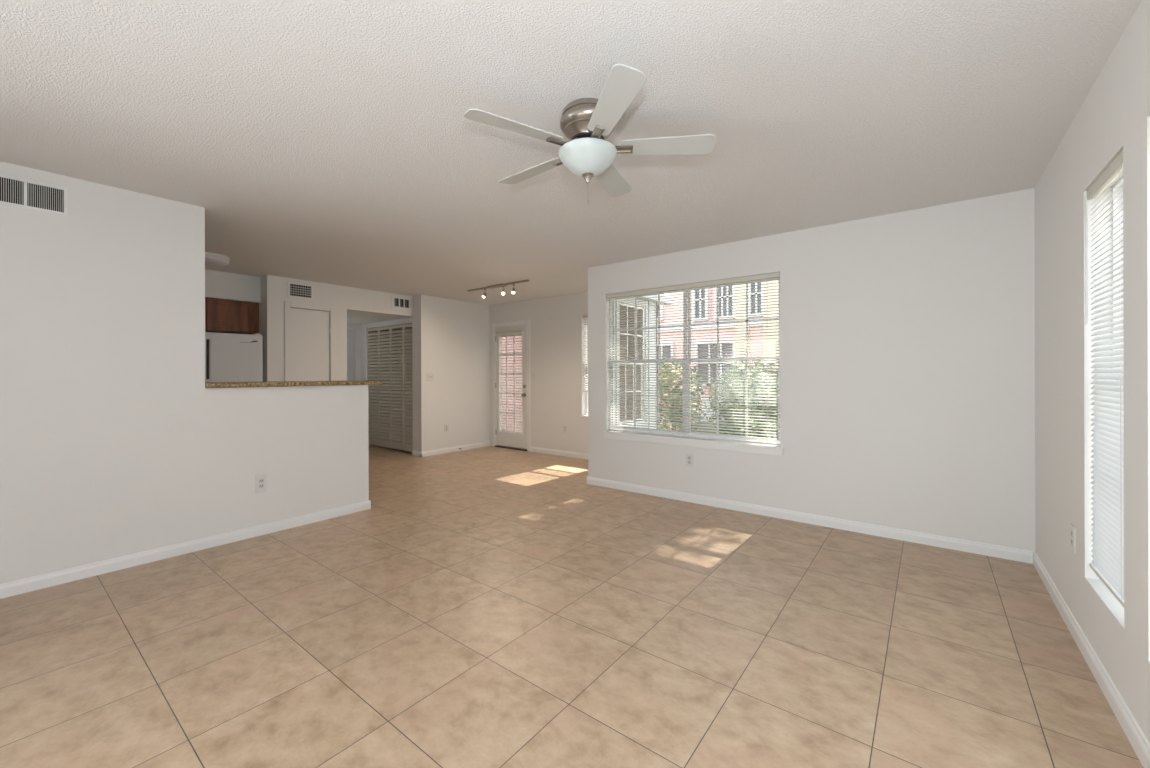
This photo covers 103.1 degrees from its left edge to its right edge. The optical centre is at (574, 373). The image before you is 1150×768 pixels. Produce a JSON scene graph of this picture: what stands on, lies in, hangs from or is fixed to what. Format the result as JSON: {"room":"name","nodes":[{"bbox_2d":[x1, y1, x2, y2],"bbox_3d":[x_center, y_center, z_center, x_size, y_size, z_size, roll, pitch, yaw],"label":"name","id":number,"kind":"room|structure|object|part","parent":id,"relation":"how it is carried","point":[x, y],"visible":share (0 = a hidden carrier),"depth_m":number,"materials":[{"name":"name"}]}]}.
{"room":"empty living room","nodes":[
{"label":"empty living room","id":0,"kind":"room"},
{"bbox_2d":[0,161,368,583],"bbox_3d":[-3.426,0.031,2.387,0.120,2.447,4.772,0,0,38],"label":"wall","id":1,"kind":"structure","parent":0,"point":[102,303],"depth_m":2.96,"materials":[{"name":"white paint"}]},
{"bbox_2d":[0,174,67,215],"bbox_3d":[-3.161,-1.036,2.628,0.008,0.171,0.331,0,0,38],"label":"air vent","id":2,"kind":"object","parent":1,"relation":"in","point":[14,191],"visible":1,"depth_m":2.65,"materials":[{"name":"white metal"}]},
{"bbox_2d":[0,500,370,598],"bbox_3d":[-3.365,1.215,2.351,0.014,0.080,4.786,0,0,38],"label":"baseboard","id":3,"kind":"structure","parent":1,"relation":"attached to","point":[29,584],"depth_m":3.09,"materials":[{"name":"white wood"}]},
{"bbox_2d":[256,473,266,492],"bbox_3d":[-2.439,0.850,3.552,0.008,0.144,0.074,0,0,38],"label":"wall outlet","id":4,"kind":"object","parent":1,"relation":"attached to","point":[261,479],"visible":1,"depth_m":3.55,"materials":[{"name":"white plastic"}]},
{"bbox_2d":[205,380,381,387],"bbox_3d":[-2.426,0.083,3.942,0.534,0.037,1.320,0,0,38],"label":"bar","id":5,"kind":"object","parent":1,"relation":"on","point":[336,382],"visible":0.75,"depth_m":3.70,"materials":[{"name":"brown stone"}]},
{"bbox_2d":[259,275,411,380],"bbox_3d":[-3.333,0.031,6.439,0.600,2.447,1.950,0,0,38],"label":"wall","id":6,"kind":"structure","parent":0,"point":[273,289],"depth_m":5.94,"materials":[{"name":"white paint"}]},
{"bbox_2d":[205,297,258,333],"bbox_3d":[-4.350,-0.685,5.326,0.360,0.381,1.046,0,0,38],"label":"upper cabinet","id":7,"kind":"object","parent":6,"relation":"attached to","point":[221,315],"visible":0.48,"depth_m":5.41,"materials":[{"name":"brown wood"}]},
{"bbox_2d":[287,281,313,299],"bbox_3d":[-3.467,-1.050,5.775,0.008,0.200,0.304,0,0,38],"label":"air vent","id":8,"kind":"object","parent":6,"relation":"in","point":[294,289],"visible":1,"depth_m":5.77,"materials":[{"name":"white metal"}]},
{"bbox_2d":[284,301,334,380],"bbox_3d":[-3.416,0.179,5.886,0.166,2.152,0.606,0,0,38],"label":"door","id":9,"kind":"structure","parent":6,"relation":"in","point":[308,355],"depth_m":5.86,"materials":[{"name":"white paint"}]},
{"bbox_2d":[392,295,411,310],"bbox_3d":[-2.608,-1.067,6.881,0.008,0.210,0.330,0,0,38],"label":"air vent","id":10,"kind":"object","parent":6,"relation":"in","point":[398,302],"visible":1,"depth_m":6.88,"materials":[{"name":"white metal"}]},
{"bbox_2d":[347,323,397,439],"bbox_3d":[-3.941,0.186,8.069,0.120,2.140,1.880,0,0,38],"label":"wall","id":11,"kind":"structure","parent":0,"point":[348,324],"depth_m":8.37,"materials":[{"name":"white paint"}]},
{"bbox_2d":[347,325,358,379],"bbox_3d":[-4.103,0.207,7.705,0.070,2.100,0.945,0,0,38],"label":"door","id":12,"kind":"structure","parent":11,"relation":"in","point":[352,331],"depth_m":8.01,"materials":[{"name":"white paint"}]},
{"bbox_2d":[347,310,411,326],"bbox_3d":[-3.349,-0.915,7.531,1.720,0.060,2.000,0,0,38],"label":"ceiling","id":13,"kind":"structure","parent":0,"point":[353,317],"depth_m":7.17,"materials":[{"name":"white paint"}]},
{"bbox_2d":[361,318,412,444],"bbox_3d":[-3.134,0.184,7.608,1.720,2.140,0.140,0,0,38],"label":"wall","id":14,"kind":"structure","parent":0,"point":[405,320],"depth_m":7.95,"materials":[{"name":"white paint"}]},
{"bbox_2d":[365,323,412,451],"bbox_3d":[-3.070,0.204,7.573,1.575,2.100,0.060,0,0,38],"label":"door","id":15,"kind":"structure","parent":14,"relation":"in","point":[377,439],"depth_m":7.55,"materials":[{"name":"beige paint"}]},
{"bbox_3d":[-3.676,0.206,8.031,0.055,2.100,0.016,0,0,38],"label":"casing","id":16,"kind":"part","parent":15,"relation":"part of","materials":[{"name":"white wood"}]},
{"bbox_3d":[-3.490,0.220,7.919,0.370,2.020,0.028,0,0,38],"label":"panel","id":17,"kind":"part","parent":15,"relation":"part of","materials":[{"name":"beige paint"}]},
{"bbox_3d":[-3.194,0.219,7.689,0.370,2.020,0.028,0,0,38],"label":"panel","id":18,"kind":"part","parent":15,"relation":"part of","materials":[{"name":"beige paint"}]},
{"bbox_3d":[-2.897,0.218,7.460,0.370,2.020,0.028,0,0,38],"label":"panel","id":19,"kind":"part","parent":15,"relation":"part of","materials":[{"name":"beige paint"}]},
{"bbox_3d":[-2.601,0.217,7.230,0.370,2.020,0.028,0,0,38],"label":"panel","id":20,"kind":"part","parent":15,"relation":"part of","materials":[{"name":"beige paint"}]},
{"bbox_2d":[412,450,421,456],"bbox_3d":[-2.403,1.212,6.945,0.244,0.080,0.014,0,0,38],"label":"baseboard","id":21,"kind":"structure","parent":14,"relation":"attached to","point":[414,453],"depth_m":6.94,"materials":[{"name":"white wood"}]},
{"bbox_2d":[397,327,411,439],"bbox_3d":[-2.669,0.183,8.208,1.720,2.140,0.100,0,0,38],"label":"wall","id":22,"kind":"structure","parent":0,"point":[406,327],"depth_m":8.51,"materials":[{"name":"white paint"}]},
{"bbox_2d":[412,295,489,451],"bbox_3d":[-1.994,0.027,7.488,0.230,2.447,1.350,0,0,38],"label":"wall","id":23,"kind":"structure","parent":0,"point":[450,338],"depth_m":7.30,"materials":[{"name":"white paint"}]},
{"bbox_2d":[427,373,433,380],"bbox_3d":[-2.216,0.046,7.003,0.014,0.120,0.120,0,0,38],"label":"light switch","id":24,"kind":"object","parent":23,"relation":"attached to","point":[430,376],"visible":1,"depth_m":7.00,"materials":[{"name":"white plastic"}]},
{"bbox_2d":[444,424,448,431],"bbox_3d":[-2.035,0.856,7.237,0.008,0.124,0.074,0,0,38],"label":"wall outlet","id":25,"kind":"object","parent":23,"relation":"attached to","point":[445,425],"visible":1,"depth_m":7.23,"materials":[{"name":"white plastic"}]},
{"bbox_2d":[421,441,489,456],"bbox_3d":[-1.898,1.210,7.408,0.014,0.080,1.364,0,0,38],"label":"baseboard","id":26,"kind":"structure","parent":23,"relation":"attached to","point":[482,444],"depth_m":7.35,"materials":[{"name":"white wood"}]},
{"bbox_2d":[489,291,633,453],"bbox_3d":[-0.353,0.022,7.165,3.220,2.447,0.150,0,0,38],"label":"wall","id":27,"kind":"structure","parent":0,"point":[557,396],"depth_m":7.01,"materials":[{"name":"white paint"}]},
{"bbox_2d":[493,320,530,450],"bbox_3d":[-1.052,0.192,7.637,0.875,2.112,0.161,0,0,38],"label":"door","id":28,"kind":"structure","parent":27,"relation":"in","point":[502,439],"depth_m":7.58,"materials":[{"name":"white wood"}]},
{"bbox_3d":[-1.077,0.161,7.635,0.582,1.679,0.012,0,0,38],"label":"glazing frame","id":29,"kind":"part","parent":28,"relation":"part of","materials":[{"name":"white"}]},
{"bbox_2d":[500,334,521,432],"bbox_3d":[-1.065,0.160,7.651,0.530,1.629,0.030,0,0,38],"label":"door blind","id":30,"kind":"object","parent":28,"relation":"attached to","point":[501,342],"visible":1,"depth_m":7.65,"materials":[{"name":"beige plastic"}]},
{"bbox_3d":[-0.889,0.168,7.515,0.002,1.587,0.030,0,0,38],"label":"ladder cord","id":31,"kind":"part","parent":30,"relation":"part of","materials":[{"name":"white fabric"}]},
{"bbox_2d":[532,372,535,379],"bbox_3d":[-0.660,0.032,7.299,0.074,0.120,0.014,0,0,38],"label":"light switch","id":32,"kind":"object","parent":27,"relation":"attached to","point":[533,373],"visible":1,"depth_m":7.29,"materials":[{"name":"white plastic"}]},
{"bbox_2d":[530,447,587,459],"bbox_3d":[0.076,1.205,6.731,2.015,0.080,0.014,0,0,38],"label":"baseboard","id":33,"kind":"structure","parent":27,"relation":"attached to","point":[532,449],"depth_m":6.96,"materials":[{"name":"white wood"}]},
{"bbox_2d":[563,425,566,432],"bbox_3d":[-0.154,0.830,6.912,0.074,0.124,0.008,0,0,38],"label":"wall outlet","id":34,"kind":"object","parent":27,"relation":"attached to","point":[564,426],"visible":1,"depth_m":6.91,"materials":[{"name":"white plastic"}]},
{"bbox_2d":[580,318,587,416],"bbox_3d":[0.382,-0.120,6.579,0.670,1.497,0.165,0,0,38],"label":"window","id":35,"kind":"structure","parent":27,"relation":"in","point":[586,393],"depth_m":6.77,"materials":[{"name":"white"}]},
{"bbox_2d":[582,315,587,391],"bbox_3d":[0.361,-0.303,6.553,0.608,1.125,0.036,0,0,38],"label":"mini blind","id":36,"kind":"object","parent":35,"relation":"attached to","point":[583,316],"visible":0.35,"depth_m":6.71,"materials":[{"name":"beige plastic"}]},
{"bbox_3d":[0.411,-0.130,6.616,0.620,1.477,0.070,0,0,38],"label":"frame","id":37,"kind":"part","parent":35,"relation":"part of","materials":[{"name":"white wood"}]},
{"bbox_3d":[0.404,0.214,6.606,0.592,0.745,0.022,0,0,38],"label":"sash","id":38,"kind":"part","parent":35,"relation":"part of","materials":[{"name":"white"}]},
{"bbox_2d":[0,0,1140,304],"bbox_3d":[-2.118,-1.256,3.393,8.900,0.120,8.270,0,0,38],"label":"ceiling","id":39,"kind":"structure","parent":0,"point":[333,142],"depth_m":2.10,"materials":[{"name":"white paint"}]},
{"bbox_2d":[205,252,229,266],"bbox_3d":[-3.737,-1.151,4.617,0.400,0.080,0.400,0,0,38],"label":"ceiling light","id":40,"kind":"object","parent":39,"relation":"attached to","point":[211,259],"visible":0.54,"depth_m":4.58,"materials":[{"name":"white plastic"}]},
{"bbox_2d":[205,269,259,302],"bbox_3d":[-4.839,-1.032,4.681,0.380,0.312,2.670,0,0,38],"label":"soffit","id":41,"kind":"structure","parent":39,"relation":"attached to","point":[218,284],"depth_m":5.39,"materials":[{"name":"white paint"}]},
{"bbox_2d":[467,280,528,297],"bbox_3d":[-1.061,-1.121,6.174,1.180,0.156,0.090,0,0,38],"label":"track light","id":42,"kind":"object","parent":39,"relation":"attached to","point":[513,291],"visible":1,"depth_m":6.08,"materials":[{"name":"silver metal"}]},
{"bbox_3d":[-1.061,-1.188,6.174,1.180,0.022,0.034,0,0,38],"label":"rail","id":43,"kind":"part","parent":42,"relation":"part of","materials":[{"name":"silver metal"}]},
{"bbox_2d":[464,63,715,203],"bbox_3d":[0.033,-0.991,2.125,1.071,0.422,1.108,0,0,38],"label":"ceiling fan","id":44,"kind":"object","parent":39,"relation":"hanging from","point":[587,123],"visible":1,"depth_m":2.01,"materials":[{"name":"white wood"}]},
{"bbox_3d":[-0.248,-1.031,1.907,0.422,0.006,0.128,0,12,-32],"label":"blade","id":45,"kind":"part","parent":44,"relation":"part of","materials":[{"name":"white wood"}]},
{"bbox_3d":[-0.217,-1.031,2.330,0.422,0.006,0.128,0,12,40],"label":"blade","id":46,"kind":"part","parent":44,"relation":"part of","materials":[{"name":"white wood"}]},
{"bbox_3d":[0.059,-0.969,2.098,0.268,0.109,0.268,0,0,38],"label":"lamp shade","id":47,"kind":"part","parent":44,"relation":"part of","materials":[{"name":"white glass"}]},
{"bbox_3d":[0.195,-1.032,2.432,0.128,0.006,0.422,-13,-5,22],"label":"blade","id":48,"kind":"part","parent":44,"relation":"part of","materials":[{"name":"grey wood"}]},
{"bbox_3d":[0.145,-1.032,1.747,0.128,0.006,0.422,12,-3,-13],"label":"blade","id":49,"kind":"part","parent":44,"relation":"part of","materials":[{"name":"grey wood"}]},
{"bbox_3d":[0.418,-1.033,2.071,0.422,0.006,0.128,0,-12,4],"label":"blade","id":50,"kind":"part","parent":44,"relation":"part of","materials":[{"name":"white wood"}]},
{"bbox_2d":[0,443,1142,767],"bbox_3d":[-2.110,1.311,3.393,8.900,0.120,8.270,0,0,38],"label":"floor","id":51,"kind":"structure","parent":0,"point":[489,606],"depth_m":2.06,"materials":[{"name":"beige tile"}]},
{"bbox_2d":[205,332,262,381],"bbox_3d":[-4.126,0.388,5.372,0.592,1.738,0.630,0,0,38],"label":"refrigerator","id":52,"kind":"object","parent":51,"relation":"on","point":[229,357],"visible":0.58,"depth_m":5.23,"materials":[{"name":"white metal"}]},
{"bbox_3d":[-4.029,-0.163,5.051,0.042,0.440,0.025,0,0,38],"label":"handle","id":53,"kind":"part","parent":52,"relation":"part of","materials":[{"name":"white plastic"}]},
{"bbox_2d":[622,310,639,423],"bbox_3d":[0.656,0.020,5.724,0.140,2.447,1.190,0,0,38],"label":"wall","id":54,"kind":"structure","parent":0,"point":[638,312],"depth_m":5.99,"materials":[{"name":"white paint"}]},
{"bbox_2d":[616,298,647,427],"bbox_3d":[0.692,-0.127,5.689,0.080,1.620,0.760,0,0,38],"label":"window","id":55,"kind":"structure","parent":54,"relation":"in","point":[630,299],"depth_m":5.78,"materials":[{"name":"white glass"}]},
{"bbox_3d":[0.679,0.223,5.700,0.022,0.756,0.612,0,0,38],"label":"sash","id":56,"kind":"part","parent":55,"relation":"part of","materials":[{"name":"white"}]},
{"bbox_3d":[0.697,-0.487,5.685,0.022,0.736,0.612,0,0,38],"label":"sash","id":57,"kind":"part","parent":55,"relation":"part of","materials":[{"name":"white"}]},
{"bbox_2d":[614,298,656,428],"bbox_3d":[0.674,0.070,5.726,0.165,2.547,1.215,0,0,38],"label":"trim","id":58,"kind":"structure","parent":54,"relation":"attached to","point":[649,302],"depth_m":6.03,"materials":[{"name":"white"}]},
{"bbox_2d":[634,293,673,305],"bbox_3d":[0.860,-1.058,5.779,0.120,0.200,1.510,0,0,38],"label":"trim","id":59,"kind":"structure","parent":54,"relation":"attached to","point":[664,295],"depth_m":6.09,"materials":[{"name":"white"}]},
{"bbox_2d":[588,188,1035,553],"bbox_3d":[1.677,0.017,4.088,3.760,2.447,0.144,0,0,38],"label":"wall","id":60,"kind":"structure","parent":0,"point":[907,338],"depth_m":3.46,"materials":[{"name":"white paint"}]},
{"bbox_2d":[686,453,692,466],"bbox_3d":[1.110,0.835,4.433,0.074,0.124,0.008,0,0,38],"label":"wall outlet","id":61,"kind":"object","parent":60,"relation":"attached to","point":[689,457],"visible":1,"depth_m":4.43,"materials":[{"name":"white plastic"}]},
{"bbox_2d":[603,278,783,455],"bbox_3d":[1.090,-0.088,4.529,1.862,1.585,0.165,0,0,38],"label":"window","id":62,"kind":"structure","parent":60,"relation":"in","point":[758,448],"depth_m":4.53,"materials":[{"name":"white wood"}]},
{"bbox_3d":[0.756,0.228,4.832,0.873,0.762,0.022,0,0,38],"label":"sash","id":63,"kind":"part","parent":62,"relation":"part of","materials":[{"name":"white"}]},
{"bbox_3d":[0.770,-0.487,4.852,0.873,0.740,0.022,0,0,38],"label":"sash","id":64,"kind":"part","parent":62,"relation":"part of","materials":[{"name":"white"}]},
{"bbox_2d":[607,272,779,444],"bbox_3d":[1.069,-0.130,4.501,1.790,1.496,0.036,0,0,38],"label":"mini blind","id":65,"kind":"object","parent":62,"relation":"attached to","point":[777,274],"visible":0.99,"depth_m":4.39,"materials":[{"name":"beige plastic"}]},
{"bbox_3d":[0.447,-0.113,4.984,0.002,1.442,0.025,0,0,38],"label":"ladder cord","id":66,"kind":"part","parent":65,"relation":"part of","materials":[{"name":"white fabric"}]},
{"bbox_3d":[1.071,0.610,4.501,1.786,0.016,0.026,0,0,38],"label":"rail","id":67,"kind":"part","parent":65,"relation":"part of","materials":[{"name":"white plastic"}]},
{"bbox_3d":[1.295,-0.116,4.326,0.002,1.442,0.025,0,0,38],"label":"ladder cord","id":68,"kind":"part","parent":65,"relation":"part of","materials":[{"name":"white fabric"}]},
{"bbox_3d":[1.691,-0.117,4.019,0.002,1.442,0.025,0,0,38],"label":"ladder cord","id":69,"kind":"part","parent":65,"relation":"part of","materials":[{"name":"white fabric"}]},
{"bbox_3d":[1.070,0.640,4.500,1.862,0.024,0.092,0,0,38],"label":"sill","id":70,"kind":"part","parent":62,"relation":"part of","materials":[{"name":"white wood"}]},
{"bbox_3d":[1.468,0.226,4.280,0.873,0.762,0.022,0,0,38],"label":"sash","id":71,"kind":"part","parent":62,"relation":"part of","materials":[{"name":"white"}]},
{"bbox_3d":[1.482,-0.489,4.300,0.873,0.740,0.022,0,0,38],"label":"sash","id":72,"kind":"part","parent":62,"relation":"part of","materials":[{"name":"white"}]},
{"bbox_2d":[587,476,1032,563],"bbox_3d":[1.560,1.200,4.082,3.604,0.080,0.014,0,0,38],"label":"baseboard","id":73,"kind":"structure","parent":60,"relation":"attached to","point":[1003,552],"depth_m":3.65,"materials":[{"name":"white wood"}]},
{"bbox_2d":[1034,0,1149,742],"bbox_3d":[0.978,0.019,0.245,0.156,2.447,6.786,0,0,38],"label":"wall","id":74,"kind":"structure","parent":0,"point":[1114,116],"depth_m":2.00,"materials":[{"name":"white paint"}]},
{"bbox_2d":[1070,523,1075,552],"bbox_3d":[2.378,0.783,2.182,0.008,0.124,0.074,0,0,38],"label":"wall outlet","id":75,"kind":"object","parent":74,"relation":"attached to","point":[1072,527],"visible":1,"depth_m":2.17,"materials":[{"name":"white plastic"}]},
{"bbox_2d":[1033,552,1149,767],"bbox_3d":[0.914,1.202,0.297,0.014,0.080,6.786,0,0,38],"label":"baseboard","id":76,"kind":"structure","parent":74,"relation":"attached to","point":[1132,730],"depth_m":1.80,"materials":[{"name":"white wood"}]},
{"bbox_2d":[1085,150,1123,606],"bbox_3d":[2.117,0.020,1.813,0.046,1.658,0.508,0,0,38],"label":"mini blind","id":77,"kind":"object","parent":74,"relation":"attached to","point":[1107,563],"visible":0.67,"depth_m":1.83,"materials":[{"name":"beige plastic"}]},
{"bbox_3d":[2.228,0.035,1.946,0.025,1.604,0.002,0,0,38],"label":"ladder cord","id":78,"kind":"part","parent":77,"relation":"part of","materials":[{"name":"white fabric"}]},
{"bbox_3d":[2.124,0.841,1.809,0.026,0.016,0.504,0,0,38],"label":"rail","id":79,"kind":"part","parent":77,"relation":"part of","materials":[{"name":"white plastic"}]},
{"bbox_3d":[2.016,0.035,1.673,0.025,1.604,0.002,0,0,38],"label":"ladder cord","id":80,"kind":"part","parent":77,"relation":"part of","materials":[{"name":"white fabric"}]},
{"bbox_2d":[1112,176,1123,391],"bbox_3d":[2.196,0.046,1.751,0.070,1.715,0.520,0,0,38],"label":"window","id":81,"kind":"structure","parent":74,"relation":"in","point":[1120,183],"depth_m":1.96,"materials":[{"name":"white plastic"}]},
{"label":"outside","id":82,"kind":"structure","parent":0,"visible":0},
{"bbox_2d":[693,421,726,433],"bbox_3d":[13.792,1.430,30.012,75.000,0.150,55.670,0,0,38],"label":"lawn","id":83,"kind":"structure","parent":82,"point":[703,421],"depth_m":11.61,"materials":[{"name":"green plant"}]},
{"bbox_2d":[502,336,521,431],"bbox_3d":[-2.331,-0.163,10.635,6.320,3.130,0.190,0,0,38],"label":"wall","id":84,"kind":"structure","parent":83,"relation":"on","point":[515,336],"depth_m":9.79,"materials":[{"name":"pink"}]},
{"bbox_2d":[659,417,670,429],"bbox_3d":[0.997,0.997,6.712,0.949,0.848,0.789,0,0,38],"label":"shrub","id":85,"kind":"object","parent":83,"relation":"on","point":[659,417],"visible":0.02,"depth_m":6.61,"materials":[{"name":"green plant"}]},
{"bbox_2d":[659,362,704,431],"bbox_3d":[1.683,0.622,7.822,1.089,1.735,1.000,0,0,2],"label":"shrub","id":86,"kind":"object","parent":83,"relation":"on","point":[662,374],"visible":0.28,"depth_m":7.61,"materials":[{"name":"green plant"}]},
{"bbox_2d":[659,357,711,427],"bbox_3d":[2.353,0.560,11.095,1.782,2.007,1.584,0,0,38],"label":"shrub","id":87,"kind":"object","parent":83,"relation":"on","point":[663,357],"visible":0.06,"depth_m":10.78,"materials":[{"name":"green plant"}]},
{"bbox_2d":[657,280,778,421],"bbox_3d":[3.832,-1.416,13.920,23.400,5.600,1.500,0,0,38],"label":"apartment building","id":88,"kind":"structure","parent":83,"relation":"on","point":[776,284],"depth_m":13.11,"materials":[{"name":"pink brick"}]},
{"bbox_3d":[2.741,-0.313,14.303,0.660,1.160,0.025,0,0,38],"label":"pane","id":89,"kind":"part","parent":88,"relation":"part of","materials":[{"name":"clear glass"}]},
{"bbox_3d":[3.731,-2.466,13.531,0.340,1.660,0.025,0,0,38],"label":"pane","id":90,"kind":"part","parent":88,"relation":"part of","materials":[{"name":"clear glass"}]},
{"bbox_3d":[4.084,-0.317,13.261,1.060,1.160,0.025,0,0,38],"label":"pane","id":91,"kind":"part","parent":88,"relation":"part of","materials":[{"name":"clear glass"}]},
{"bbox_3d":[4.307,-2.467,13.084,0.480,1.660,0.025,0,0,38],"label":"pane","id":92,"kind":"part","parent":88,"relation":"part of","materials":[{"name":"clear glass"}]},
{"bbox_3d":[4.995,-2.469,12.550,0.300,1.660,0.025,0,0,38],"label":"pane","id":93,"kind":"part","parent":88,"relation":"part of","materials":[{"name":"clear glass"}]},
{"bbox_2d":[705,361,777,437],"bbox_3d":[2.774,0.621,7.475,1.340,1.709,1.082,0,0,38],"label":"shrub","id":94,"kind":"object","parent":83,"relation":"on","point":[732,361],"visible":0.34,"depth_m":7.31,"materials":[{"name":"green plant"}]},
{"bbox_2d":[723,416,777,442],"bbox_3d":[2.266,0.982,5.826,1.180,0.873,0.929,0,0,38],"label":"shrub","id":95,"kind":"object","parent":83,"relation":"on","point":[733,416],"visible":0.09,"depth_m":5.77,"materials":[{"name":"green plant"}]}
]}

